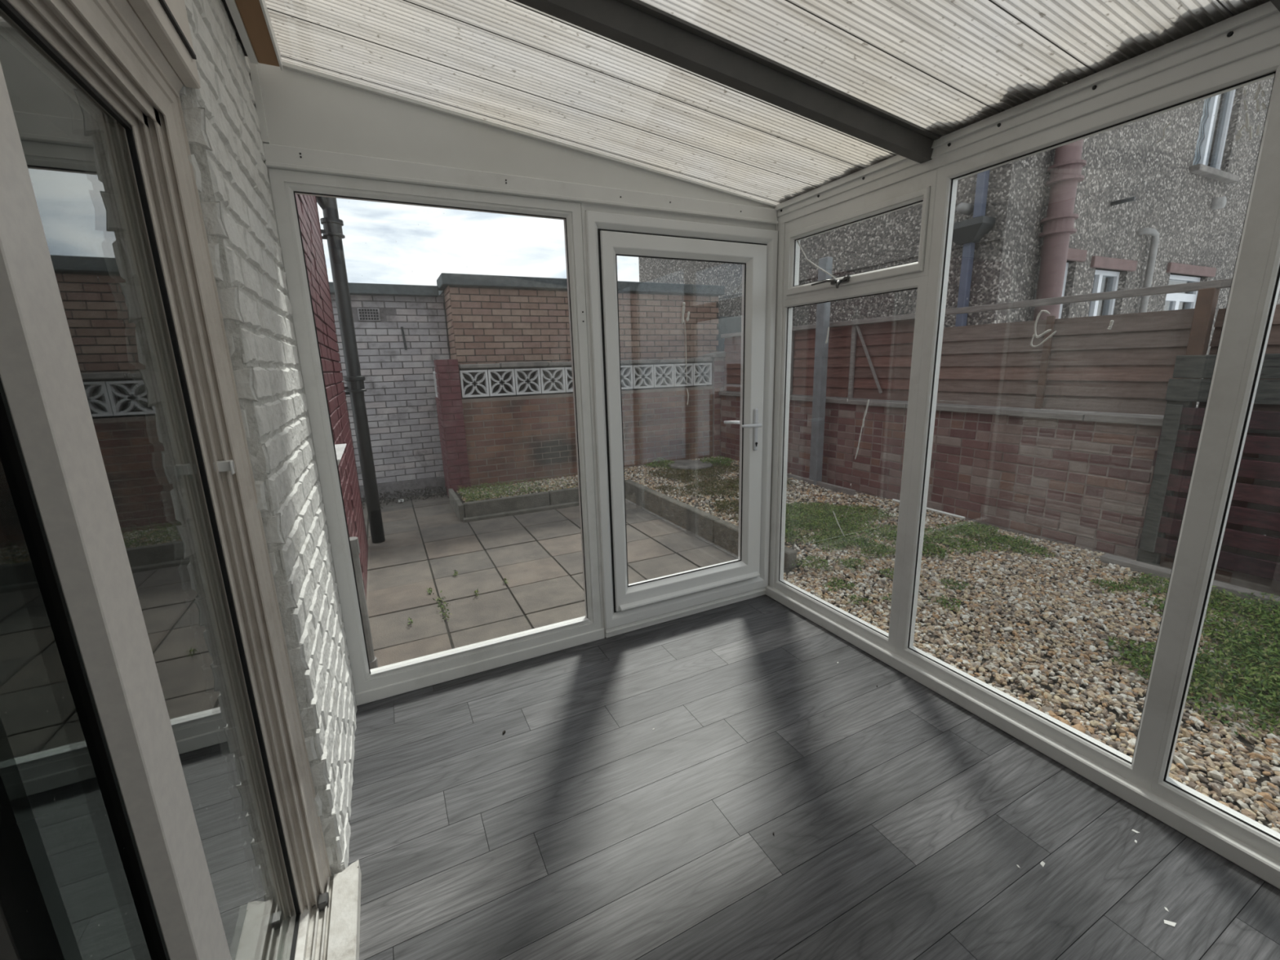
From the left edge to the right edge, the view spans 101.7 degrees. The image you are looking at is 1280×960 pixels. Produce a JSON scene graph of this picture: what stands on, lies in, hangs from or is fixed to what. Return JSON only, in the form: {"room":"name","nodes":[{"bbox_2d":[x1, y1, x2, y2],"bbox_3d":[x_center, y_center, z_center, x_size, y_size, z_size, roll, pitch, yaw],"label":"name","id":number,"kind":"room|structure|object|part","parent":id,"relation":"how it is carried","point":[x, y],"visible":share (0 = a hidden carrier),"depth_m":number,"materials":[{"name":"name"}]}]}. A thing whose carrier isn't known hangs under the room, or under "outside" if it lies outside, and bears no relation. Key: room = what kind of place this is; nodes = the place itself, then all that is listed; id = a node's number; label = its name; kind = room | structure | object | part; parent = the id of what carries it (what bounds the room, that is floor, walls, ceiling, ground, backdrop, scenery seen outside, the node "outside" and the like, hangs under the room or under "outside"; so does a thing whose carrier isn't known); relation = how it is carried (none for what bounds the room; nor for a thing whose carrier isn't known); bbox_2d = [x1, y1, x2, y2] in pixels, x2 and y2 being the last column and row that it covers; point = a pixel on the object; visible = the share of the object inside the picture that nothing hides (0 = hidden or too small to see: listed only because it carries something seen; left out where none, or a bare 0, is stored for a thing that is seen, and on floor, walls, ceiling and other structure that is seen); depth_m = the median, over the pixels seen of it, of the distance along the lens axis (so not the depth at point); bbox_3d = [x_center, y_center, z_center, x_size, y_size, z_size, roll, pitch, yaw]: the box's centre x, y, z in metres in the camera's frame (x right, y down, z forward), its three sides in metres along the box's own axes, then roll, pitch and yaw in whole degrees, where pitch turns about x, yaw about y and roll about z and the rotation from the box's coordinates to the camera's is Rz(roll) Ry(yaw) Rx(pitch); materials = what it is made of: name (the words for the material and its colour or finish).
{"room":"sunroom","nodes":[
{"label":"sunroom","id":0,"kind":"room"},
{"bbox_2d":[0,526,280,959],"bbox_3d":[-1.762,0.454,-1.105,3.470,2.560,5.100,-8,14,-25],"label":"wall","id":1,"kind":"structure","parent":0,"point":[58,901],"depth_m":1.55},
{"bbox_2d":[7,88,276,931],"bbox_3d":[-1.234,-0.114,1.475,0.170,2.450,0.900,-8,14,-25],"label":"window","id":2,"kind":"structure","parent":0,"point":[70,178],"depth_m":1.09,"materials":[{"name":"clear glass"}]},
{"bbox_2d":[178,0,368,880],"bbox_3d":[-1.814,-1.751,2.377,0.306,5.580,3.622,-8,14,-25],"label":"wall","id":3,"kind":"structure","parent":0,"point":[222,125],"depth_m":1.38,"materials":[{"name":"white brick"}]},
{"bbox_2d":[334,443,346,465],"bbox_3d":[-1.453,-0.090,2.510,0.061,0.098,0.560,-8,14,-25],"label":"window sill","id":4,"kind":"structure","parent":3,"relation":"attached to","point":[340,448],"depth_m":2.53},
{"bbox_2d":[315,195,385,543],"bbox_3d":[-2.471,-1.748,4.209,0.158,4.750,0.234,4,14,23],"label":"downpipe","id":5,"kind":"object","parent":3,"relation":"attached to","point":[332,231],"visible":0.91,"depth_m":4.37,"materials":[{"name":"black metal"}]},
{"bbox_2d":[247,56,777,225],"bbox_3d":[-0.278,-1.347,2.195,2.200,0.336,0.067,-8,14,-25],"label":"wall","id":6,"kind":"structure","parent":0,"point":[309,120],"depth_m":1.96,"materials":[{"name":"white plastic"}]},
{"bbox_3d":[-1.247,-1.244,1.705,0.020,0.255,0.022,-8,14,-25],"label":"corner trim","id":7,"kind":"part","parent":6,"relation":"part of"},
{"bbox_2d":[266,167,604,706],"bbox_3d":[-0.727,-0.123,2.232,1.130,2.047,0.062,-8,14,-25],"label":"window","id":8,"kind":"structure","parent":6,"relation":"in","point":[372,685],"depth_m":2.15,"materials":[{"name":"white plastic"}]},
{"bbox_3d":[-0.695,0.850,2.442,1.130,0.055,0.042,-8,14,-25],"label":"sill rail","id":9,"kind":"part","parent":8,"relation":"part of","materials":[{"name":"white plastic"}]},
{"bbox_2d":[581,202,777,637],"bbox_3d":[0.256,-0.255,2.695,1.082,2.047,0.178,-8,14,-25],"label":"door","id":10,"kind":"structure","parent":6,"relation":"in","point":[608,233],"depth_m":2.63,"materials":[{"name":"white plastic"}]},
{"bbox_3d":[0.534,-0.318,2.897,0.135,0.028,0.050,-8,14,-25],"label":"lever","id":11,"kind":"part","parent":10,"relation":"part of","materials":[{"name":"white plastic"}]},
{"bbox_3d":[0.591,-0.290,2.785,0.137,0.022,0.048,-8,14,-25],"label":"lever","id":12,"kind":"part","parent":10,"relation":"part of","materials":[{"name":"white plastic"}]},
{"bbox_3d":[0.632,-0.275,2.842,0.026,0.230,0.013,-8,14,-25],"label":"handle plate","id":13,"kind":"part","parent":10,"relation":"part of","materials":[{"name":"white plastic"}]},
{"bbox_2d":[222,0,1279,204],"bbox_3d":[0.517,-1.069,0.733,2.300,0.327,3.450,-8,14,-25],"label":"ceiling","id":14,"kind":"structure","parent":0,"point":[775,102],"depth_m":1.56,"materials":[{"name":"white plastic"}]},
{"bbox_3d":[-0.433,-1.028,0.189,0.058,0.041,3.328,-8,14,-25],"label":"wall plate","id":15,"kind":"part","parent":14,"relation":"part of","materials":[{"name":"brown wood"}]},
{"bbox_2d":[347,594,1279,959],"bbox_3d":[0.527,1.154,1.194,2.230,0.060,3.430,-8,14,-25],"label":"floor","id":16,"kind":"structure","parent":0,"point":[901,819],"depth_m":1.57,"materials":[{"name":"grey laminate"}]},
{"bbox_2d":[1164,920,1176,926],"bbox_3d":[1.295,1.083,1.273,0.027,0.001,0.012,3,14,21],"label":"flake","id":17,"kind":"object","parent":16,"relation":"on","point":[1168,922],"visible":1,"depth_m":1.27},
{"bbox_2d":[765,0,1279,888],"bbox_3d":[1.501,-0.057,1.446,0.095,2.138,3.450,-8,14,-25],"label":"wall","id":18,"kind":"structure","parent":0,"point":[1255,30],"depth_m":1.66,"materials":[{"name":"white plastic"}]},
{"bbox_3d":[0.774,-0.315,2.902,0.062,2.045,0.055,-8,14,-25],"label":"corner post","id":19,"kind":"part","parent":18,"relation":"part of","materials":[{"name":"white plastic"}]},
{"bbox_2d":[774,168,937,653],"bbox_3d":[0.942,-0.262,2.517,0.106,1.994,0.844,-8,14,-25],"label":"window","id":20,"kind":"structure","parent":18,"relation":"in","point":[920,188],"depth_m":2.33,"materials":[{"name":"white plastic"}]},
{"bbox_3d":[0.852,-0.914,2.421,0.025,0.024,0.149,-9,15,-30],"label":"handle lever","id":21,"kind":"part","parent":20,"relation":"part of","materials":[{"name":"metal"}]},
{"bbox_3d":[0.905,-0.901,2.364,0.014,0.016,0.100,-8,14,-25],"label":"handle","id":22,"kind":"part","parent":20,"relation":"part of","materials":[{"name":"metal"}]},
{"bbox_3d":[0.913,-0.896,2.313,0.019,0.017,0.044,-5,13,-13],"label":"handle","id":23,"kind":"part","parent":20,"relation":"part of","materials":[{"name":"metal"}]},
{"bbox_3d":[1.526,0.960,1.672,0.085,0.055,3.450,-8,14,-25],"label":"rail","id":24,"kind":"part","parent":18,"relation":"part of","materials":[{"name":"white plastic"}]},
{"bbox_3d":[1.485,-1.083,1.194,0.090,0.026,3.400,-8,14,-25],"label":"eave trim","id":25,"kind":"part","parent":18,"relation":"part of","materials":[{"name":"white plastic"}]},
{"bbox_2d":[895,44,1279,791],"bbox_3d":[1.352,-0.106,1.770,0.052,1.994,0.888,-8,14,-25],"label":"window","id":26,"kind":"structure","parent":18,"relation":"in","point":[1264,202],"depth_m":1.51,"materials":[{"name":"white plastic"}]},
{"bbox_2d":[1151,207,1279,862],"bbox_3d":[1.750,0.059,0.986,0.052,1.994,0.900,-8,14,-25],"label":"window","id":27,"kind":"structure","parent":18,"relation":"in","point":[1241,827],"depth_m":1.41,"materials":[{"name":"white plastic"}]},
{"bbox_3d":[-0.377,-0.781,-0.186,0.120,0.470,2.530,-8,14,-25],"label":"lintel","id":28,"kind":"object","parent":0,"visible":0},
{"bbox_2d":[0,0,361,959],"bbox_3d":[-0.350,0.277,0.054,0.236,2.200,2.538,-8,14,-25],"label":"door","id":29,"kind":"structure","parent":28,"relation":"attached to","point":[113,73],"depth_m":0.76,"materials":[{"name":"white plastic"}]},
{"label":"outside","id":30,"kind":"structure","parent":0,"visible":0},
{"bbox_3d":[-0.443,0.638,5.083,7.900,0.300,13.500,-8,14,-25],"label":"ground","id":31,"kind":"structure","parent":30,"visible":0},
{"bbox_2d":[328,281,449,502],"bbox_3d":[-3.722,-0.885,5.869,3.080,2.510,0.440,-8,14,-25],"label":"wall","id":32,"kind":"structure","parent":31,"relation":"on","point":[401,331],"depth_m":6.18,"materials":[{"name":"white brick"}]},
{"bbox_2d":[362,492,737,667],"bbox_3d":[-1.444,0.570,4.702,3.600,0.054,4.650,-8,14,-25],"label":"patio","id":33,"kind":"structure","parent":31,"relation":"on","point":[539,554],"depth_m":4.05,"materials":[{"name":"stone"}]},
{"bbox_2d":[349,536,377,669],"bbox_3d":[-1.402,0.641,2.621,0.068,0.725,0.068,-8,14,-25],"label":"pipe","id":34,"kind":"object","parent":33,"relation":"on","point":[354,543],"visible":0.46,"depth_m":2.60,"materials":[{"name":"grey plastic"}]},
{"bbox_2d":[349,536,359,555],"bbox_3d":[-1.411,0.324,2.550,0.066,0.075,0.066,-8,14,-25],"label":"socket","id":35,"kind":"object","parent":34,"relation":"attached to","point":[354,543],"depth_m":2.54,"materials":[{"name":"grey plastic"}]},
{"bbox_2d":[360,484,448,509],"bbox_3d":[-2.732,0.208,6.107,1.024,0.164,0.442,-8,14,-25],"label":"leaf litter","id":36,"kind":"object","parent":33,"relation":"on","point":[439,489],"visible":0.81,"depth_m":6.19,"materials":[{"name":"brown plant"}]},
{"bbox_2d":[426,587,451,620],"bbox_3d":[-1.317,0.804,3.450,0.094,0.050,0.574,-9,15,-31],"label":"tuft","id":37,"kind":"object","parent":33,"relation":"on","point":[429,590],"visible":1,"depth_m":3.41,"materials":[{"name":"green plant"}]},
{"bbox_2d":[435,396,448,497],"bbox_3d":[-2.338,-0.397,6.293,0.098,1.195,0.311,-8,14,-25],"label":"wall","id":38,"kind":"structure","parent":33,"relation":"on","point":[437,399],"depth_m":6.26,"materials":[{"name":"brick"}]},
{"bbox_2d":[432,371,438,397],"bbox_3d":[-2.353,-1.126,6.127,0.090,0.300,0.300,-8,14,-25],"label":"block","id":39,"kind":"object","parent":38,"relation":"on","point":[434,373],"visible":0.13,"depth_m":6.20,"materials":[{"name":"white concrete"}]},
{"bbox_2d":[434,359,471,492],"bbox_3d":[-2.159,-0.538,6.037,0.230,1.671,0.237,-8,14,-25],"label":"brick pillar","id":40,"kind":"structure","parent":33,"relation":"on","point":[447,375],"depth_m":5.91,"materials":[{"name":"red brick"}]},
{"bbox_2d":[407,569,508,624],"bbox_3d":[-1.186,0.777,3.547,0.480,0.047,0.849,-1,13,2],"label":"tuft","id":41,"kind":"object","parent":33,"relation":"on","point":[455,571],"visible":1,"depth_m":3.59,"materials":[{"name":"green plant"}]},
{"bbox_2d":[448,487,579,523],"bbox_3d":[-1.183,0.165,6.023,1.840,0.211,0.920,-8,14,-25],"label":"kerb","id":42,"kind":"object","parent":33,"relation":"on","point":[467,512],"visible":0.6,"depth_m":5.54,"materials":[{"name":"concrete"}]},
{"bbox_2d":[455,476,577,503],"bbox_3d":[-1.141,0.177,6.149,1.920,0.170,0.840,-8,14,-25],"label":"gravel bed","id":43,"kind":"object","parent":33,"relation":"on","point":[456,493],"depth_m":6.05,"materials":[{"name":"gravel"}]},
{"bbox_2d":[456,475,577,502],"bbox_3d":[-1.120,0.085,6.125,1.898,0.058,0.814,-8,14,-25],"label":"gravel","id":44,"kind":"object","parent":43,"relation":"on","point":[572,482],"visible":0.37,"depth_m":6.10,"materials":[{"name":"gravel"}]},
{"bbox_2d":[457,472,577,502],"bbox_3d":[-1.214,0.065,6.044,1.665,0.090,0.738,-8,14,-25],"label":"weed patch","id":45,"kind":"object","parent":43,"relation":"on","point":[505,488],"visible":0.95,"depth_m":5.87,"materials":[{"name":"green plant"}]},
{"bbox_2d":[624,479,796,576],"bbox_3d":[0.459,0.370,4.863,0.085,0.247,2.744,-8,14,-25],"label":"kerb","id":46,"kind":"object","parent":33,"relation":"on","point":[721,532],"visible":0.66,"depth_m":4.74,"materials":[{"name":"concrete"}]},
{"bbox_2d":[436,272,724,399],"bbox_3d":[-1.236,-1.551,8.324,3.760,2.595,3.510,-8,14,-25],"label":"brick wall","id":47,"kind":"structure","parent":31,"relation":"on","point":[490,318],"depth_m":6.38,"materials":[{"name":"orange brick"}]},
{"bbox_2d":[462,386,712,488],"bbox_3d":[-0.501,-0.535,6.831,3.416,1.225,0.104,-8,14,-25],"label":"wall","id":48,"kind":"structure","parent":31,"relation":"on","point":[517,437],"depth_m":6.51,"materials":[{"name":"red brick"}]},
{"bbox_2d":[458,369,488,397],"bbox_3d":[-1.907,-1.110,5.997,0.300,0.300,0.090,-8,14,-25],"label":"block","id":49,"kind":"object","parent":48,"relation":"on","point":[473,383],"visible":1,"depth_m":5.97,"materials":[{"name":"white concrete"}]},
{"bbox_2d":[487,368,515,395],"bbox_3d":[-1.631,-1.147,6.130,0.300,0.300,0.090,-8,14,-25],"label":"block","id":50,"kind":"object","parent":48,"relation":"on","point":[500,382],"visible":0.99,"depth_m":6.10,"materials":[{"name":"white concrete"}]},
{"bbox_2d":[514,368,541,395],"bbox_3d":[-1.354,-1.185,6.263,0.300,0.300,0.090,-8,14,-25],"label":"block","id":51,"kind":"object","parent":48,"relation":"on","point":[537,375],"visible":0.99,"depth_m":6.24,"materials":[{"name":"white concrete"}]},
{"bbox_2d":[539,367,565,393],"bbox_3d":[-1.078,-1.223,6.396,0.300,0.300,0.090,-8,14,-25],"label":"block","id":52,"kind":"object","parent":48,"relation":"on","point":[562,375],"visible":0.98,"depth_m":6.37,"materials":[{"name":"white concrete"}]},
{"bbox_2d":[564,367,573,391],"bbox_3d":[-0.801,-1.261,6.528,0.300,0.300,0.090,-8,14,-25],"label":"block","id":53,"kind":"object","parent":48,"relation":"on","point":[566,369],"visible":0.29,"depth_m":6.45,"materials":[{"name":"white concrete"}]},
{"bbox_2d":[620,365,633,389],"bbox_3d":[-0.248,-1.336,6.794,0.300,0.300,0.090,-8,14,-25],"label":"block","id":54,"kind":"object","parent":48,"relation":"on","point":[629,372],"visible":0.5,"depth_m":6.80,"materials":[{"name":"white concrete"}]},
{"bbox_2d":[632,364,653,388],"bbox_3d":[0.028,-1.374,6.926,0.300,0.300,0.090,-8,14,-25],"label":"block","id":55,"kind":"object","parent":48,"relation":"on","point":[651,371],"visible":0.97,"depth_m":6.91,"materials":[{"name":"white concrete"}]},
{"bbox_2d":[653,364,674,387],"bbox_3d":[0.305,-1.411,7.059,0.300,0.300,0.090,-8,14,-25],"label":"block","id":56,"kind":"object","parent":48,"relation":"on","point":[670,371],"visible":0.97,"depth_m":7.04,"materials":[{"name":"white concrete"}]},
{"bbox_2d":[673,363,693,386],"bbox_3d":[0.581,-1.449,7.192,0.300,0.300,0.090,-8,14,-25],"label":"block","id":57,"kind":"object","parent":48,"relation":"on","point":[682,375],"visible":0.92,"depth_m":7.17,"materials":[{"name":"white concrete"}]},
{"bbox_2d":[693,363,711,385],"bbox_3d":[0.858,-1.487,7.325,0.300,0.300,0.090,-8,14,-25],"label":"block","id":58,"kind":"object","parent":48,"relation":"on","point":[701,373],"visible":0.98,"depth_m":7.31,"materials":[{"name":"white concrete"}]},
{"bbox_3d":[-0.525,-1.298,6.661,0.300,0.300,0.090,-8,14,-25],"label":"block","id":59,"kind":"object","parent":48,"relation":"on","visible":0},
{"bbox_2d":[457,357,712,368],"bbox_3d":[-0.524,-1.492,6.613,3.402,0.058,0.143,-8,14,-25],"label":"coping","id":60,"kind":"object","parent":59,"relation":"on","point":[517,364],"visible":0.82,"depth_m":6.29},
{"bbox_2d":[702,351,725,457],"bbox_3d":[1.175,-0.997,7.591,0.450,1.700,0.255,-8,14,-25],"label":"brick pier","id":61,"kind":"structure","parent":31,"relation":"on","point":[717,363],"depth_m":7.42,"materials":[{"name":"brown brick"}]},
{"bbox_2d":[718,316,741,351],"bbox_3d":[0.892,-1.696,9.553,0.800,2.220,3.000,-8,14,-25],"label":"outbuilding","id":62,"kind":"structure","parent":31,"relation":"on","point":[726,325],"depth_m":7.94,"materials":[{"name":"grey concrete"}]},
{"bbox_2d":[624,459,945,567],"bbox_3d":[1.086,0.184,5.794,1.882,0.188,3.650,-8,14,-25],"label":"gravel bed","id":63,"kind":"object","parent":31,"relation":"on","point":[697,496],"depth_m":5.16,"materials":[{"name":"gravel"}]},
{"bbox_2d":[643,454,734,470],"bbox_3d":[0.687,-0.241,6.990,1.313,0.127,0.550,-4,13,-9],"label":"weed patch","id":64,"kind":"object","parent":63,"relation":"on","point":[713,460],"visible":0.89,"depth_m":7.00,"materials":[{"name":"green plant"}]},
{"bbox_2d":[667,459,712,471],"bbox_3d":[0.668,-0.199,6.956,0.601,0.073,0.591,-8,14,-25],"label":"round stone","id":65,"kind":"object","parent":63,"relation":"on","point":[686,464],"visible":0.77,"depth_m":6.83,"materials":[{"name":"grey stone"}]},
{"bbox_2d":[643,460,795,520],"bbox_3d":[1.000,0.033,5.884,1.654,0.052,2.772,-8,14,-25],"label":"weed patch","id":66,"kind":"object","parent":63,"relation":"on","point":[682,476],"visible":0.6,"depth_m":5.92,"materials":[{"name":"green plant"}]},
{"bbox_2d":[624,455,946,551],"bbox_3d":[1.093,0.097,5.723,1.858,0.080,3.579,-8,14,-25],"label":"gravel","id":67,"kind":"object","parent":63,"relation":"on","point":[878,502],"visible":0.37,"depth_m":5.25,"materials":[{"name":"gravel"}]},
{"bbox_2d":[784,499,898,552],"bbox_3d":[1.601,0.337,4.404,1.396,0.070,1.308,-8,14,-25],"label":"weed patch","id":68,"kind":"object","parent":67,"relation":"on","point":[823,514],"visible":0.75,"depth_m":4.33,"materials":[{"name":"green plant"}]},
{"bbox_2d":[892,498,965,519],"bbox_3d":[2.541,0.252,4.625,0.024,0.027,0.680,-8,14,-26],"label":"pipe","id":69,"kind":"object","parent":67,"relation":"on","point":[893,500],"visible":0.62,"depth_m":4.49,"materials":[{"name":"grey plastic"}]},
{"bbox_2d":[808,256,832,485],"bbox_3d":[1.916,-1.055,5.560,0.095,2.460,0.125,-8,14,-25],"label":"metal post","id":70,"kind":"object","parent":63,"relation":"on","point":[823,309],"visible":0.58,"depth_m":5.53,"materials":[{"name":"grey metal"}]},
{"bbox_2d":[786,473,855,495],"bbox_3d":[1.937,0.040,5.774,0.040,0.070,1.090,-8,14,-25],"label":"board","id":71,"kind":"object","parent":63,"relation":"on","point":[835,488],"visible":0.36,"depth_m":5.60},
{"bbox_2d":[795,564,866,599],"bbox_3d":[1.129,0.770,3.457,0.715,0.065,0.700,-8,14,-25],"label":"weed","id":72,"kind":"object","parent":31,"relation":"on","point":[798,569],"depth_m":3.50,"materials":[{"name":"plant"}]},
{"bbox_2d":[812,515,1039,587],"bbox_3d":[2.172,0.569,3.945,1.620,0.185,0.700,-8,14,-25],"label":"weed","id":73,"kind":"object","parent":31,"relation":"on","point":[881,576],"visible":0.07,"depth_m":3.75,"materials":[{"name":"plant"}]},
{"bbox_2d":[638,76,1279,412],"bbox_3d":[5.393,-4.583,10.009,8.750,7.400,8.550,-8,14,-25],"label":"house","id":74,"kind":"structure","parent":31,"relation":"on","point":[1117,209],"depth_m":6.04,"materials":[{"name":"grey stone"}]},
{"bbox_2d":[1192,97,1208,164],"bbox_3d":[6.908,-4.487,6.465,0.395,1.120,0.005,-8,14,-25],"label":"curtain","id":75,"kind":"object","parent":74,"relation":"hanging from","point":[1200,141],"depth_m":6.56,"materials":[{"name":"white fabric"}]},
{"bbox_3d":[7.238,-3.871,6.623,1.170,0.070,0.190,-8,14,-25],"label":"stone sill","id":76,"kind":"part","parent":74,"relation":"part of","materials":[{"name":"grey stone"}]},
{"bbox_2d":[720,395,1279,596],"bbox_3d":[3.062,0.059,4.025,0.194,1.096,8.135,-8,14,-25],"label":"wall","id":77,"kind":"structure","parent":31,"relation":"on","point":[1083,484],"depth_m":4.03,"materials":[{"name":"red brick"}]},
{"bbox_2d":[718,391,1279,435],"bbox_3d":[2.984,-0.517,3.976,0.235,0.051,7.924,-8,14,-25],"label":"coping","id":78,"kind":"object","parent":77,"relation":"on","point":[1106,417],"depth_m":3.92},
{"bbox_2d":[724,325,852,397],"bbox_3d":[1.675,-1.436,6.381,0.052,0.752,2.210,-8,14,-25],"label":"fence","id":79,"kind":"object","parent":78,"relation":"on","point":[803,341],"visible":0.39,"depth_m":5.93,"materials":[{"name":"brown wood"}]},
{"bbox_2d":[720,278,1231,337],"bbox_3d":[2.269,-1.547,5.051,0.060,0.060,5.030,-8,14,-25],"label":"fence rail","id":80,"kind":"object","parent":79,"relation":"attached to","point":[1222,283],"visible":0.66,"depth_m":3.67,"materials":[{"name":"wood"}]},
{"bbox_2d":[848,319,915,400],"bbox_3d":[2.355,-1.154,5.034,0.061,0.750,0.820,-8,14,-25],"label":"fence","id":81,"kind":"object","parent":78,"relation":"on","point":[881,357],"visible":0.71,"depth_m":5.07,"materials":[{"name":"brown wood"}]},
{"bbox_2d":[936,308,1195,415],"bbox_3d":[2.939,-0.873,3.907,0.052,0.669,1.700,-8,14,-25],"label":"fence","id":82,"kind":"object","parent":78,"relation":"on","point":[1086,366],"visible":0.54,"depth_m":3.70,"materials":[{"name":"brown wood"}]},
{"bbox_2d":[1181,287,1219,408],"bbox_3d":[3.305,-0.740,3.099,0.070,0.755,0.070,-8,14,-25],"label":"fence post","id":83,"kind":"object","parent":78,"relation":"on","point":[1206,298],"visible":0.4,"depth_m":3.04,"materials":[{"name":"brown wood"}]},
{"bbox_2d":[1197,304,1279,411],"bbox_3d":[3.915,-0.461,2.021,0.026,0.630,2.455,-8,14,-25],"label":"fence","id":84,"kind":"object","parent":78,"relation":"on","point":[1273,342],"visible":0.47,"depth_m":2.90,"materials":[{"name":"brown wood"}]},
{"bbox_2d":[832,538,1279,828],"bbox_3d":[2.888,1.040,1.754,2.335,0.185,3.950,-8,14,-25],"label":"gravel bed","id":85,"kind":"object","parent":31,"relation":"on","point":[1265,823],"visible":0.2,"depth_m":2.24,"materials":[{"name":"gravel"}]},
{"bbox_2d":[783,514,1279,833],"bbox_3d":[2.348,0.767,2.733,2.281,0.156,3.082,-8,14,-25],"label":"gravel","id":86,"kind":"object","parent":85,"relation":"on","point":[1250,764],"visible":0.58,"depth_m":2.59,"materials":[{"name":"gravel"}]},
{"bbox_2d":[792,555,974,611],"bbox_3d":[1.402,0.621,3.203,1.033,0.052,0.713,10,17,42],"label":"weed patch","id":87,"kind":"object","parent":86,"relation":"on","point":[851,560],"visible":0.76,"depth_m":3.20,"materials":[{"name":"green plant"}]},
{"bbox_2d":[855,520,1055,559],"bbox_3d":[2.208,0.428,3.934,1.364,0.072,0.838,-1,13,2],"label":"weed patch","id":88,"kind":"object","parent":86,"relation":"on","point":[1005,539],"visible":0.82,"depth_m":3.82,"materials":[{"name":"green plant"}]},
{"bbox_2d":[1087,572,1221,602],"bbox_3d":[2.961,0.604,3.072,0.569,0.054,0.396,2,13,15],"label":"weed patch","id":89,"kind":"object","parent":86,"relation":"on","point":[1153,580],"visible":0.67,"depth_m":3.06,"materials":[{"name":"green plant"}]},
{"bbox_2d":[1099,553,1279,612],"bbox_3d":[3.659,0.787,2.282,0.080,0.105,2.680,-8,14,-25],"label":"beam","id":90,"kind":"structure","parent":85,"relation":"on","point":[1135,566],"depth_m":3.17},
{"bbox_2d":[1102,586,1279,738],"bbox_3d":[2.925,0.787,2.187,1.710,0.099,1.477,-8,14,-25],"label":"grass","id":91,"kind":"structure","parent":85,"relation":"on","point":[1260,655],"depth_m":2.29,"materials":[{"name":"green plant"}]},
{"bbox_2d":[1136,353,1279,581],"bbox_3d":[3.818,0.159,2.044,0.086,1.326,2.754,-8,14,-25],"label":"fence","id":92,"kind":"object","parent":85,"relation":"on","point":[1169,458],"visible":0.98,"depth_m":2.99,"materials":[{"name":"brown wood"}]}
]}

